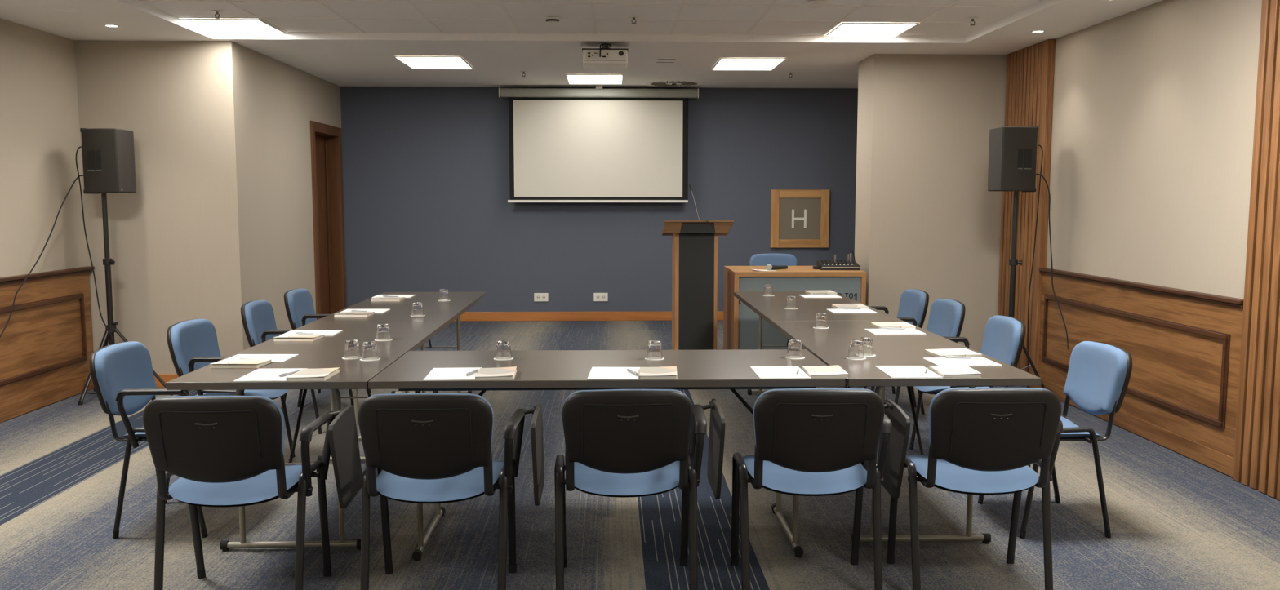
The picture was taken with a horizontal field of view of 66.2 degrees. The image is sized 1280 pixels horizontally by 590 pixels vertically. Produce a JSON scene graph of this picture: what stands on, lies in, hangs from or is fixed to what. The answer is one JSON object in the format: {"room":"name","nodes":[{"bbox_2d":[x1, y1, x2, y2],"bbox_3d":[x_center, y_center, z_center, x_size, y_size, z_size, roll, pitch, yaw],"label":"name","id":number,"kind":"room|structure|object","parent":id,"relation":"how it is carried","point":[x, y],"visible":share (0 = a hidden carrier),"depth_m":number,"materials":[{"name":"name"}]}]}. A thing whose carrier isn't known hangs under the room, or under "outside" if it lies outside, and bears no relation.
{"room":"conference room","nodes":[
{"label":"conference room","id":0,"kind":"room"},
{"bbox_2d":[0,17,87,277],"bbox_3d":[-4.047,-0.072,2.028,0.120,2.603,10.890,0,6,-2],"label":"wall","id":1,"kind":"structure","parent":0,"point":[40,132],"depth_m":6.73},
{"bbox_2d":[0,266,94,422],"bbox_3d":[-4.065,0.413,5.684,0.058,0.922,3.470,0,6,-2],"label":"panelling","id":2,"kind":"object","parent":1,"relation":"attached to","point":[46,344],"visible":0.86,"depth_m":6.73,"materials":[{"name":"brown wood"}]},
{"bbox_2d":[74,40,248,374],"bbox_3d":[-3.640,-0.600,7.402,1.255,2.603,0.120,0,6,-2],"label":"wall","id":3,"kind":"structure","parent":0,"point":[177,248],"depth_m":7.33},
{"bbox_2d":[153,374,178,387],"bbox_3d":[-3.559,0.652,7.459,1.095,0.100,0.016,0,6,-2],"label":"baseboard","id":4,"kind":"structure","parent":3,"relation":"attached to","point":[166,378],"depth_m":7.45,"materials":[{"name":"brown wood"}]},
{"bbox_2d":[237,44,346,347],"bbox_3d":[-3.188,-0.749,8.924,0.260,2.603,2.910,0,6,-2],"label":"wall","id":5,"kind":"structure","parent":0,"point":[279,100],"depth_m":8.28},
{"bbox_2d":[310,120,346,319],"bbox_3d":[-3.160,-0.667,9.722,0.193,2.016,1.010,0,6,-2],"label":"door","id":6,"kind":"structure","parent":5,"relation":"in","point":[326,140],"depth_m":10.06,"materials":[{"name":"brown wood"}]},
{"bbox_2d":[0,0,1163,88],"bbox_3d":[-0.457,-1.558,3.452,7.749,0.120,13.800,0,6,-2],"label":"ceiling","id":7,"kind":"structure","parent":0,"point":[340,59],"depth_m":7.47,"materials":[{"name":"paint"}]},
{"bbox_2d":[393,56,473,69],"bbox_3d":[-1.740,-1.976,8.359,0.545,0.008,0.730,0,6,-2],"label":"recessed light","id":8,"kind":"object","parent":7,"relation":"in","point":[413,62],"visible":1,"depth_m":8.32,"materials":[{"name":"white plastic"}]},
{"bbox_2d":[564,74,623,84],"bbox_3d":[-0.435,-2.088,9.513,0.545,0.008,0.730,0,6,-2],"label":"recessed light","id":9,"kind":"object","parent":7,"relation":"in","point":[571,78],"visible":1,"depth_m":9.44,"materials":[{"name":"white plastic"}]},
{"bbox_2d":[498,85,698,202],"bbox_3d":[-0.421,-1.557,10.168,2.048,1.194,0.140,0,6,-2],"label":"projection screen","id":10,"kind":"object","parent":7,"relation":"attached to","point":[597,144],"visible":1,"depth_m":10.16,"materials":[{"name":"fabric"}]},
{"bbox_2d":[582,42,628,68],"bbox_3d":[-0.261,-1.799,7.359,0.340,0.166,0.301,0,6,-2],"label":"projector","id":11,"kind":"object","parent":7,"relation":"hanging from","point":[603,57],"visible":1,"depth_m":7.24,"materials":[{"name":"white plastic"}]},
{"bbox_2d":[653,57,679,62],"bbox_3d":[0.217,-1.964,8.228,0.200,0.006,0.280,0,6,-2],"label":"ceiling vent","id":12,"kind":"object","parent":7,"relation":"in","point":[656,60],"visible":1,"depth_m":8.18,"materials":[{"name":"metal"}]},
{"bbox_2d":[644,80,703,87],"bbox_3d":[0.342,-2.122,9.874,0.600,0.012,0.600,0,6,-2],"label":"ceiling vent","id":13,"kind":"object","parent":7,"relation":"in","point":[664,83],"visible":1,"depth_m":9.84,"materials":[{"name":"metal"}]},
{"bbox_2d":[711,57,786,70],"bbox_3d":[0.922,-1.982,8.438,0.545,0.008,0.730,0,6,-2],"label":"recessed light","id":14,"kind":"object","parent":7,"relation":"in","point":[723,64],"visible":1,"depth_m":8.40,"materials":[{"name":"white plastic"}]},
{"bbox_2d":[142,0,1043,35],"bbox_3d":[-0.208,-1.505,2.749,5.545,0.050,8.995,0,6,-2],"label":"ceiling","id":15,"kind":"structure","parent":0,"point":[179,9],"depth_m":6.47,"materials":[{"name":"tile"}]},
{"bbox_2d":[179,17,285,33],"bbox_3d":[-2.830,-1.877,6.858,0.530,0.008,0.545,0,6,-2],"label":"recessed light","id":16,"kind":"object","parent":15,"relation":"in","point":[211,25],"visible":0.99,"depth_m":6.83,"materials":[{"name":"white plastic"}]},
{"bbox_2d":[137,0,1030,36],"bbox_3d":[-0.208,-1.479,2.754,5.525,0.005,8.980,0,6,-2],"label":"grid","id":17,"kind":"object","parent":15,"relation":"attached to","point":[500,2],"visible":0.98,"depth_m":6.58,"materials":[{"name":"metal"}]},
{"bbox_2d":[807,0,824,8],"bbox_3d":[1.078,-1.781,6.019,0.104,0.030,0.104,0,6,-2],"label":"ceiling sensor","id":18,"kind":"object","parent":15,"relation":"attached to","point":[815,3],"visible":1,"depth_m":5.99,"materials":[{"name":"white plastic"}]},
{"bbox_2d":[824,22,919,36],"bbox_3d":[1.638,-1.887,6.991,0.530,0.008,0.545,0,6,-2],"label":"recessed light","id":19,"kind":"object","parent":15,"relation":"in","point":[844,28],"visible":1,"depth_m":6.97,"materials":[{"name":"white plastic"}]},
{"bbox_2d":[340,86,857,311],"bbox_3d":[-0.044,-0.895,10.426,6.514,2.603,0.120,0,6,-2],"label":"wall","id":20,"kind":"structure","parent":0,"point":[427,208],"depth_m":10.34,"materials":[{"name":"paint"}]},
{"bbox_2d":[533,293,548,301],"bbox_3d":[-1.048,0.024,10.418,0.150,0.090,0.016,0,6,-2],"label":"wall socket","id":21,"kind":"object","parent":20,"relation":"attached to","point":[537,296],"visible":1,"depth_m":10.41,"materials":[{"name":"white plastic"}]},
{"bbox_2d":[453,311,723,321],"bbox_3d":[-0.255,0.226,10.460,5.690,0.098,0.018,0,6,-2],"label":"baseboard","id":22,"kind":"structure","parent":20,"relation":"attached to","point":[467,316],"depth_m":10.44,"materials":[{"name":"brown wood"}]},
{"bbox_2d":[593,293,608,301],"bbox_3d":[-0.417,0.023,10.437,0.150,0.090,0.016,0,6,-2],"label":"wall socket","id":23,"kind":"object","parent":20,"relation":"attached to","point":[597,296],"visible":1,"depth_m":10.43,"materials":[{"name":"white plastic"}]},
{"bbox_2d":[769,189,829,248],"bbox_3d":[1.693,-0.808,10.408,0.620,0.614,0.035,0,6,-2],"label":"wall sign","id":24,"kind":"object","parent":20,"relation":"attached to","point":[800,218],"visible":1,"depth_m":10.40,"materials":[{"name":"brown wood"}]},
{"bbox_2d":[0,385,1279,589],"bbox_3d":[-0.416,1.260,2.308,7.749,0.100,10.970,0,6,-2],"label":"floor","id":25,"kind":"structure","parent":0,"point":[1177,522],"depth_m":4.27,"materials":[{"name":"carpet"}]},
{"bbox_2d":[78,193,172,404],"bbox_3d":[-3.782,0.016,6.958,0.682,1.468,0.471,1,6,13],"label":"speaker stand","id":26,"kind":"object","parent":25,"relation":"on","point":[108,262],"visible":0.64,"depth_m":7.02,"materials":[{"name":"black paint"}]},
{"bbox_2d":[80,128,136,193],"bbox_3d":[-3.781,-0.947,6.961,0.309,0.455,0.286,0,6,-4],"label":"loudspeaker","id":27,"kind":"object","parent":26,"relation":"on","point":[108,153],"visible":1,"depth_m":6.84,"materials":[{"name":"black plastic"}]},
{"bbox_2d":[0,174,83,337],"bbox_3d":[-4.020,-0.272,6.573,0.060,1.078,0.917,1,6,7],"label":"cable","id":28,"kind":"object","parent":27,"relation":"hanging from","point":[80,175],"visible":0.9,"depth_m":6.61,"materials":[{"name":"black rubber"}]},
{"bbox_2d":[75,146,114,394],"bbox_3d":[-3.916,-0.160,7.052,0.312,1.798,0.130,1,6,11],"label":"cable","id":29,"kind":"object","parent":27,"relation":"hanging from","point":[78,148],"visible":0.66,"depth_m":6.97,"materials":[{"name":"black rubber"}]},
{"bbox_2d":[115,128,136,191],"bbox_3d":[-3.637,-0.949,6.970,0.020,0.433,0.264,0,6,-4],"label":"grille","id":30,"kind":"object","parent":27,"relation":"attached to","point":[125,152],"depth_m":6.92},
{"bbox_2d":[88,341,207,539],"bbox_3d":[-2.079,0.615,4.334,0.532,0.790,0.559,0,6,-3],"label":"chair","id":31,"kind":"object","parent":25,"relation":"on","point":[122,374],"visible":0.61,"depth_m":4.15,"materials":[{"name":"blue fabric"}]},
{"bbox_2d":[166,319,295,457],"bbox_3d":[-2.149,0.533,5.160,0.532,0.790,0.559,0,6,0],"label":"chair","id":32,"kind":"object","parent":25,"relation":"on","point":[193,344],"visible":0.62,"depth_m":5.08,"materials":[{"name":"blue fabric"}]},
{"bbox_2d":[142,395,362,589],"bbox_3d":[-1.362,0.697,3.495,0.628,0.790,0.572,0,6,-5],"label":"chair","id":33,"kind":"object","parent":25,"relation":"on","point":[224,451],"visible":1,"depth_m":3.29,"materials":[{"name":"plastic"}]},
{"bbox_2d":[240,300,322,434],"bbox_3d":[-2.186,0.435,6.157,0.532,0.790,0.559,0,6,-4],"label":"chair","id":34,"kind":"object","parent":25,"relation":"on","point":[258,319],"visible":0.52,"depth_m":5.98,"materials":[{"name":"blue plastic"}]},
{"bbox_2d":[165,322,445,551],"bbox_3d":[-1.438,0.608,4.641,0.750,0.740,1.800,0,6,-2],"label":"folding table","id":35,"kind":"object","parent":25,"relation":"on","point":[326,352],"visible":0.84,"depth_m":4.08,"materials":[{"name":"grey laminate"}]},
{"bbox_2d":[210,359,271,368],"bbox_3d":[-1.655,0.283,4.075,0.197,0.018,0.146,0,6,1],"label":"booklet","id":36,"kind":"object","parent":35,"relation":"on","point":[226,363],"visible":1,"depth_m":4.03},
{"bbox_2d":[226,354,298,362],"bbox_3d":[-1.642,0.273,4.245,0.266,0.004,0.196,0,6,-1],"label":"notepad","id":37,"kind":"object","parent":35,"relation":"on","point":[275,357],"visible":0.76,"depth_m":4.26,"materials":[{"name":"white paper"}]},
{"bbox_2d":[233,368,307,382],"bbox_3d":[-1.441,0.312,3.846,0.196,0.004,0.266,0,6,-2],"label":"notepad","id":38,"kind":"object","parent":35,"relation":"on","point":[259,375],"visible":0.86,"depth_m":3.81,"materials":[{"name":"white paper"}]},
{"bbox_2d":[273,333,324,341],"bbox_3d":[-1.679,0.208,4.836,0.197,0.018,0.146,0,6,2],"label":"booklet","id":39,"kind":"object","parent":35,"relation":"on","point":[286,337],"visible":1,"depth_m":4.78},
{"bbox_2d":[280,329,342,336],"bbox_3d":[-1.683,0.195,5.040,0.266,0.004,0.196,0,6,-3],"label":"notepad","id":40,"kind":"object","parent":35,"relation":"on","point":[326,332],"visible":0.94,"depth_m":5.07,"materials":[{"name":"white paper"}]},
{"bbox_2d":[286,367,340,381],"bbox_3d":[-1.269,0.308,3.820,0.146,0.018,0.197,0,6,-1],"label":"booklet","id":41,"kind":"object","parent":35,"relation":"on","point":[320,374],"visible":1,"depth_m":3.78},
{"bbox_3d":[-1.161,0.276,4.227,0.086,0.002,0.086,0,6,-2],"label":"coaster","id":42,"kind":"object","parent":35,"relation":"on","visible":0},
{"bbox_2d":[361,340,378,359],"bbox_3d":[-1.161,0.237,4.223,0.071,0.076,0.071,2,6,18],"label":"drinking glass","id":43,"kind":"object","parent":42,"relation":"on","point":[370,352],"visible":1,"depth_m":4.20,"materials":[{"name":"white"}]},
{"bbox_3d":[-1.249,0.272,4.267,0.086,0.002,0.086,0,6,-2],"label":"coaster","id":44,"kind":"object","parent":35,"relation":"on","visible":0},
{"bbox_2d":[343,339,360,359],"bbox_3d":[-1.249,0.233,4.263,0.071,0.076,0.071,-3,7,-32],"label":"drinking glass","id":45,"kind":"object","parent":44,"relation":"on","point":[352,350],"visible":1,"depth_m":4.24,"materials":[{"name":"white"}]},
{"bbox_3d":[-1.256,0.219,4.809,0.086,0.002,0.086,0,6,-2],"label":"coaster","id":46,"kind":"object","parent":35,"relation":"on","visible":0},
{"bbox_2d":[376,323,391,340],"bbox_3d":[-1.256,0.180,4.805,0.071,0.076,0.071,1,6,8],"label":"drinking glass","id":47,"kind":"object","parent":46,"relation":"on","point":[383,333],"visible":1,"depth_m":4.78,"materials":[{"name":"white"}]},
{"bbox_2d":[284,288,371,407],"bbox_3d":[-2.211,0.357,6.954,0.532,0.790,0.559,0,6,-2],"label":"chair","id":48,"kind":"object","parent":25,"relation":"on","point":[299,304],"visible":0.41,"depth_m":6.78,"materials":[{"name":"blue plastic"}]},
{"bbox_2d":[312,291,486,439],"bbox_3d":[-1.491,0.432,6.434,0.750,0.740,1.800,0,6,-2],"label":"folding table","id":49,"kind":"object","parent":25,"relation":"on","point":[434,311],"visible":0.36,"depth_m":6.23,"materials":[{"name":"laminate"}]},
{"bbox_2d":[333,311,374,316],"bbox_3d":[-1.691,0.112,5.816,0.197,0.018,0.146,0,6,1],"label":"booklet","id":50,"kind":"object","parent":49,"relation":"on","point":[341,313],"visible":1,"depth_m":5.75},
{"bbox_2d":[339,308,390,313],"bbox_3d":[-1.687,0.098,6.026,0.266,0.004,0.196,0,6,-2],"label":"notepad","id":51,"kind":"object","parent":49,"relation":"on","point":[376,311],"visible":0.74,"depth_m":6.04,"materials":[{"name":"white paper"}]},
{"bbox_2d":[371,297,404,301],"bbox_3d":[-1.716,0.026,6.687,0.197,0.018,0.146,0,6,-1],"label":"booklet","id":52,"kind":"object","parent":49,"relation":"on","point":[376,299],"visible":1,"depth_m":6.64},
{"bbox_3d":[-1.313,0.121,5.803,0.086,0.002,0.086,0,6,-2],"label":"coaster","id":53,"kind":"object","parent":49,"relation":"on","visible":0},
{"bbox_2d":[411,302,423,315],"bbox_3d":[-1.313,0.082,5.799,0.071,0.076,0.071,-5,8,-42],"label":"drinking glass","id":54,"kind":"object","parent":53,"relation":"on","point":[417,307],"visible":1,"depth_m":5.77,"materials":[{"name":"clear"}]},
{"bbox_3d":[-1.328,0.037,6.659,0.086,0.002,0.086,0,6,-2],"label":"coaster","id":55,"kind":"object","parent":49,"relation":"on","visible":0},
{"bbox_2d":[439,288,448,301],"bbox_3d":[-1.328,-0.002,6.655,0.071,0.076,0.071,0,6,-2],"label":"drinking glass","id":56,"kind":"object","parent":55,"relation":"on","point":[443,293],"visible":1,"depth_m":6.63,"materials":[{"name":"white"}]},
{"bbox_2d":[357,393,544,589],"bbox_3d":[-0.666,0.694,3.535,0.628,0.790,0.572,0,6,-4],"label":"chair","id":57,"kind":"object","parent":25,"relation":"on","point":[424,448],"visible":1,"depth_m":3.29,"materials":[{"name":"black plastic"}]},
{"bbox_2d":[368,349,844,561],"bbox_3d":[-0.132,0.657,4.157,1.820,0.740,0.750,0,6,-2],"label":"folding table","id":58,"kind":"object","parent":25,"relation":"on","point":[723,369],"visible":0.62,"depth_m":3.99,"materials":[{"name":"grey laminate"}]},
{"bbox_2d":[423,367,481,381],"bbox_3d":[-0.733,0.311,3.867,0.196,0.004,0.266,0,6,-4],"label":"notepad","id":59,"kind":"object","parent":58,"relation":"on","point":[436,374],"visible":0.86,"depth_m":3.85,"materials":[{"name":"white paper"}]},
{"bbox_2d":[475,366,516,380],"bbox_3d":[-0.561,0.306,3.841,0.146,0.018,0.197,0,6,-4],"label":"booklet","id":60,"kind":"object","parent":58,"relation":"on","point":[498,373],"visible":1,"depth_m":3.79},
{"bbox_2d":[586,367,639,380],"bbox_3d":[-0.101,0.309,3.886,0.196,0.004,0.266,0,6,1],"label":"notepad","id":61,"kind":"object","parent":58,"relation":"on","point":[596,373],"visible":0.86,"depth_m":3.85,"materials":[{"name":"white paper"}]},
{"bbox_2d":[644,357,664,360],"bbox_3d":[0.063,0.275,4.249,0.086,0.002,0.086,0,6,-2],"label":"coaster","id":62,"kind":"object","parent":58,"relation":"on","point":[646,358],"visible":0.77,"depth_m":4.22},
{"bbox_2d":[646,340,662,359],"bbox_3d":[0.063,0.236,4.245,0.071,0.076,0.071,3,6,27],"label":"drinking glass","id":63,"kind":"object","parent":62,"relation":"on","point":[654,352],"visible":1,"depth_m":4.22,"materials":[{"name":"clear"}]},
{"bbox_2d":[639,366,677,379],"bbox_3d":[0.072,0.305,3.860,0.146,0.018,0.197,0,6,1],"label":"booklet","id":64,"kind":"object","parent":58,"relation":"on","point":[661,372],"visible":1,"depth_m":3.81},
{"bbox_2d":[750,366,810,379],"bbox_3d":[0.555,0.308,3.905,0.196,0.004,0.266,0,6,-2],"label":"notepad","id":65,"kind":"object","parent":58,"relation":"on","point":[762,372],"visible":1,"depth_m":3.89,"materials":[{"name":"white paper"}]},
{"bbox_2d":[802,364,848,378],"bbox_3d":[0.730,0.303,3.884,0.146,0.018,0.197,0,6,0],"label":"booklet","id":66,"kind":"object","parent":58,"relation":"on","point":[820,371],"visible":1,"depth_m":3.84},
{"bbox_3d":[0.674,0.272,4.279,0.086,0.002,0.086,0,6,-2],"label":"coaster","id":67,"kind":"object","parent":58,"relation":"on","visible":0},
{"bbox_2d":[786,339,803,358],"bbox_3d":[0.674,0.233,4.275,0.071,0.076,0.071,-1,6,-12],"label":"drinking glass","id":68,"kind":"object","parent":67,"relation":"on","point":[794,350],"visible":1,"depth_m":4.25,"materials":[{"name":"white"}]},
{"bbox_3d":[-0.590,0.275,4.247,0.086,0.002,0.086,0,6,-2],"label":"coaster","id":69,"kind":"object","parent":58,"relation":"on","visible":0},
{"bbox_2d":[495,340,511,359],"bbox_3d":[-0.590,0.236,4.243,0.071,0.076,0.071,-2,6,-22],"label":"drinking glass","id":70,"kind":"object","parent":69,"relation":"on","point":[503,347],"visible":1,"depth_m":4.22,"materials":[{"name":"clear"}]},
{"bbox_2d":[554,389,725,589],"bbox_3d":[0.000,0.687,3.608,0.628,0.790,0.572,-1,6,-6],"label":"chair","id":71,"kind":"object","parent":25,"relation":"on","point":[620,443],"visible":1,"depth_m":3.37,"materials":[{"name":"black plastic"}]},
{"bbox_2d":[733,291,902,395],"bbox_3d":[1.097,0.426,6.510,0.750,0.740,1.800,0,6,-2],"label":"folding table","id":72,"kind":"object","parent":25,"relation":"on","point":[770,308],"visible":0.42,"depth_m":6.41,"materials":[{"name":"laminate"}]},
{"bbox_2d":[799,294,842,297],"bbox_3d":[1.277,0.009,6.955,0.266,0.004,0.196,0,6,-2],"label":"notepad","id":73,"kind":"object","parent":72,"relation":"on","point":[802,295],"visible":1,"depth_m":6.91,"materials":[{"name":"white paper"}]},
{"bbox_2d":[805,290,837,294],"bbox_3d":[1.318,-0.018,7.159,0.197,0.018,0.146,-1,6,-7],"label":"booklet","id":74,"kind":"object","parent":72,"relation":"on","point":[828,292],"visible":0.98,"depth_m":7.11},
{"bbox_2d":[831,303,868,309],"bbox_3d":[1.331,0.072,6.234,0.197,0.018,0.146,0,6,-5],"label":"booklet","id":75,"kind":"object","parent":72,"relation":"on","point":[837,306],"visible":0.99,"depth_m":6.23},
{"bbox_2d":[826,308,877,313],"bbox_3d":[1.302,0.098,6.045,0.266,0.004,0.196,0,6,-2],"label":"notepad","id":76,"kind":"object","parent":72,"relation":"on","point":[862,310],"visible":1,"depth_m":6.01,"materials":[{"name":"white paper"}]},
{"bbox_3d":[0.951,0.085,6.189,0.086,0.002,0.086,0,6,-2],"label":"coaster","id":77,"kind":"object","parent":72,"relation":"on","visible":0},
{"bbox_2d":[785,296,796,309],"bbox_3d":[0.951,0.046,6.185,0.071,0.076,0.071,1,6,7],"label":"drinking glass","id":78,"kind":"object","parent":77,"relation":"on","point":[790,300],"visible":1,"depth_m":6.16,"materials":[{"name":"white"}]},
{"bbox_2d":[730,388,910,589],"bbox_3d":[0.665,0.686,3.623,0.628,0.790,0.572,0,6,-4],"label":"chair","id":79,"kind":"object","parent":25,"relation":"on","point":[809,442],"visible":1,"depth_m":3.39,"materials":[{"name":"black plastic"}]},
{"bbox_2d":[844,288,928,408],"bbox_3d":[1.734,0.357,6.975,0.532,0.790,0.559,0,6,-3],"label":"chair","id":80,"kind":"object","parent":25,"relation":"on","point":[913,303],"visible":0.39,"depth_m":6.89,"materials":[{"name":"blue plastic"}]},
{"bbox_2d":[772,320,1041,544],"bbox_3d":[1.151,0.602,4.718,0.750,0.740,1.800,0,6,-2],"label":"folding table","id":81,"kind":"object","parent":25,"relation":"on","point":[830,345],"visible":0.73,"depth_m":4.21,"materials":[{"name":"laminate"}]},
{"bbox_2d":[845,356,866,359],"bbox_3d":[0.938,0.274,4.264,0.086,0.002,0.086,0,6,-2],"label":"coaster","id":82,"kind":"object","parent":81,"relation":"on","point":[846,357],"visible":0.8,"depth_m":4.23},
{"bbox_2d":[848,339,864,359],"bbox_3d":[0.938,0.235,4.260,0.071,0.076,0.071,4,7,37],"label":"drinking glass","id":83,"kind":"object","parent":82,"relation":"on","point":[855,351],"visible":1,"depth_m":4.24,"materials":[{"name":"clear"}]},
{"bbox_2d":[871,321,915,328],"bbox_3d":[1.364,0.164,5.299,0.197,0.018,0.146,-1,6,-6],"label":"booklet","id":84,"kind":"object","parent":81,"relation":"on","point":[904,325],"visible":0.96,"depth_m":5.27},
{"bbox_2d":[864,328,926,334],"bbox_3d":[1.325,0.191,5.105,0.266,0.004,0.196,0,6,-2],"label":"notepad","id":85,"kind":"object","parent":81,"relation":"on","point":[875,331],"visible":1,"depth_m":5.09,"materials":[{"name":"white paper"}]},
{"bbox_2d":[875,365,942,378],"bbox_3d":[1.069,0.307,3.920,0.196,0.004,0.266,0,6,-1],"label":"notepad","id":86,"kind":"object","parent":81,"relation":"on","point":[893,371],"visible":1,"depth_m":3.89,"materials":[{"name":"white paper"}]},
{"bbox_2d":[924,348,982,357],"bbox_3d":[1.385,0.258,4.344,0.197,0.018,0.146,-1,6,-11],"label":"booklet","id":87,"kind":"object","parent":81,"relation":"on","point":[945,352],"visible":0.99,"depth_m":4.32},
{"bbox_2d":[928,364,981,377],"bbox_3d":[1.247,0.302,3.895,0.146,0.018,0.197,0,6,0],"label":"booklet","id":88,"kind":"object","parent":81,"relation":"on","point":[958,371],"visible":1,"depth_m":3.85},
{"bbox_2d":[923,357,1002,366],"bbox_3d":[1.364,0.283,4.163,0.266,0.004,0.196,0,6,-3],"label":"notepad","id":89,"kind":"object","parent":81,"relation":"on","point":[975,362],"visible":0.89,"depth_m":4.15,"materials":[{"name":"white paper"}]},
{"bbox_3d":[0.971,0.175,5.274,0.086,0.002,0.086,0,6,-2],"label":"coaster","id":90,"kind":"object","parent":81,"relation":"on","visible":0},
{"bbox_2d":[814,312,827,328],"bbox_3d":[0.972,0.136,5.270,0.071,0.076,0.071,-5,8,-42],"label":"drinking glass","id":91,"kind":"object","parent":90,"relation":"on","point":[820,322],"visible":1,"depth_m":5.25,"materials":[{"name":"white"}]},
{"bbox_3d":[0.999,0.266,4.346,0.086,0.002,0.086,0,6,-2],"label":"coaster","id":92,"kind":"object","parent":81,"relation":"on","visible":0},
{"bbox_2d":[859,337,873,355],"bbox_3d":[0.999,0.227,4.343,0.071,0.076,0.071,0,6,-3],"label":"drinking glass","id":93,"kind":"object","parent":92,"relation":"on","point":[868,344],"visible":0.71,"depth_m":4.31,"materials":[{"name":"clear"}]},
{"bbox_2d":[871,298,964,414],"bbox_3d":[1.754,0.425,6.289,0.532,0.790,0.559,0,6,-4],"label":"chair","id":94,"kind":"object","parent":25,"relation":"on","point":[946,317],"visible":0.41,"depth_m":6.24,"materials":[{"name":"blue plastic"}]},
{"bbox_2d":[909,315,1025,449],"bbox_3d":[1.778,0.514,5.381,0.532,0.790,0.559,0,6,0],"label":"chair","id":95,"kind":"object","parent":25,"relation":"on","point":[1003,340],"visible":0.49,"depth_m":5.30,"materials":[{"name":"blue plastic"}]},
{"bbox_2d":[886,387,1063,589],"bbox_3d":[1.245,0.687,3.613,0.559,0.790,0.532,0,6,0],"label":"chair","id":96,"kind":"object","parent":25,"relation":"on","point":[983,441],"visible":0.98,"depth_m":3.39,"materials":[{"name":"plastic"}]},
{"bbox_2d":[1004,191,1045,389],"bbox_3d":[2.737,0.001,7.064,0.452,1.484,0.536,0,6,-2],"label":"speaker stand","id":97,"kind":"object","parent":25,"relation":"on","point":[1013,262],"visible":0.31,"depth_m":7.03,"materials":[{"name":"black paint"}]},
{"bbox_2d":[986,126,1038,191],"bbox_3d":[2.658,-0.960,6.971,0.309,0.455,0.286,0,6,0],"label":"loudspeaker","id":98,"kind":"object","parent":97,"relation":"on","point":[1012,150],"visible":1,"depth_m":6.85,"materials":[{"name":"black paint"}]},
{"bbox_2d":[987,127,1003,190],"bbox_3d":[2.513,-0.961,6.972,0.020,0.433,0.264,0,6,0],"label":"grille","id":99,"kind":"object","parent":98,"relation":"attached to","point":[995,172],"depth_m":6.91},
{"bbox_2d":[1035,173,1068,349],"bbox_3d":[2.918,-0.245,6.882,0.094,1.210,0.387,-2,6,-20],"label":"cable","id":100,"kind":"object","parent":98,"relation":"hanging from","point":[1036,174],"visible":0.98,"depth_m":6.96,"materials":[{"name":"black rubber"}]},
{"bbox_2d":[1026,144,1043,387],"bbox_3d":[2.834,-0.159,7.094,0.136,1.832,0.098,-3,6,-24],"label":"cable","id":101,"kind":"object","parent":25,"relation":"on","point":[1037,144],"visible":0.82,"depth_m":7.02,"materials":[{"name":"black rubber"}]},
{"bbox_2d":[977,341,1132,538],"bbox_3d":[1.834,0.613,4.371,0.529,0.790,0.524,0,6,-2],"label":"chair","id":102,"kind":"object","parent":25,"relation":"on","point":[1099,375],"visible":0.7,"depth_m":4.23,"materials":[{"name":"blue fabric"}]},
{"bbox_2d":[415,320,1017,368],"bbox_3d":[-0.051,0.527,9.092,6.414,0.234,3.010,0,6,-2],"label":"platform","id":103,"kind":"object","parent":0,"point":[522,335],"visible":0.14,"depth_m":9.32,"materials":[{"name":"carpet"}]},
{"bbox_2d":[662,220,733,350],"bbox_3d":[0.449,-0.048,7.980,0.561,1.128,0.460,0,6,-2],"label":"lectern","id":104,"kind":"object","parent":103,"relation":"on","point":[694,242],"visible":0.83,"depth_m":7.84,"materials":[{"name":"brown wood"}]},
{"bbox_2d":[662,220,733,235],"bbox_3d":[0.459,-0.540,7.922,0.542,0.137,0.440,0,6,-2],"label":"lectern top","id":105,"kind":"object","parent":104,"relation":"on","point":[671,228],"depth_m":7.73,"materials":[{"name":"brown wood"}]},
{"bbox_2d":[749,253,797,266],"bbox_3d":[1.239,0.027,8.966,0.524,0.790,0.529,0,6,-2],"label":"chair","id":106,"kind":"object","parent":103,"relation":"on","point":[773,259],"visible":0.23,"depth_m":9.12,"materials":[{"name":"fabric"}]},
{"bbox_2d":[723,266,866,349],"bbox_3d":[1.257,0.141,8.154,1.048,0.719,0.720,0,6,-2],"label":"desk","id":107,"kind":"object","parent":103,"relation":"on","point":[740,322],"visible":0.53,"depth_m":7.81,"materials":[{"name":"brown wood"}]},
{"bbox_2d":[813,250,860,270],"bbox_3d":[1.612,-0.289,8.073,0.372,0.154,0.264,0,6,1],"label":"mixer","id":108,"kind":"object","parent":107,"relation":"on","point":[834,264],"visible":1,"depth_m":7.99,"materials":[{"name":"black plastic"}]},
{"bbox_2d":[854,53,1007,352],"bbox_3d":[2.421,-0.679,8.244,1.116,2.603,0.490,0,6,-2],"label":"wall","id":109,"kind":"structure","parent":0,"point":[927,219],"depth_m":7.98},
{"bbox_2d":[1046,0,1262,299],"bbox_3d":[3.175,-0.232,3.691,0.120,2.603,13.800,0,6,-2],"label":"wall","id":110,"kind":"structure","parent":0,"point":[1153,111],"depth_m":5.79,"materials":[{"name":"paint"}]},
{"bbox_2d":[997,39,1055,388],"bbox_3d":[2.970,-0.608,7.624,0.055,2.583,0.779,0,6,-2],"label":"panelling","id":111,"kind":"object","parent":110,"relation":"attached to","point":[1029,86],"visible":0.61,"depth_m":7.45,"materials":[{"name":"brown wood"}]},
{"bbox_2d":[1036,267,1244,477],"bbox_3d":[3.015,0.371,6.158,0.058,0.922,2.340,0,6,-2],"label":"panelling","id":112,"kind":"object","parent":110,"relation":"attached to","point":[1184,346],"visible":0.88,"depth_m":5.70,"materials":[{"name":"brown wood"}]},
{"bbox_2d":[1232,0,1279,500],"bbox_3d":[3.065,-0.296,4.449,0.055,2.583,0.934,0,6,-2],"label":"panelling","id":113,"kind":"object","parent":110,"relation":"attached to","point":[1256,463],"visible":1,"depth_m":4.77,"materials":[{"name":"brown wood"}]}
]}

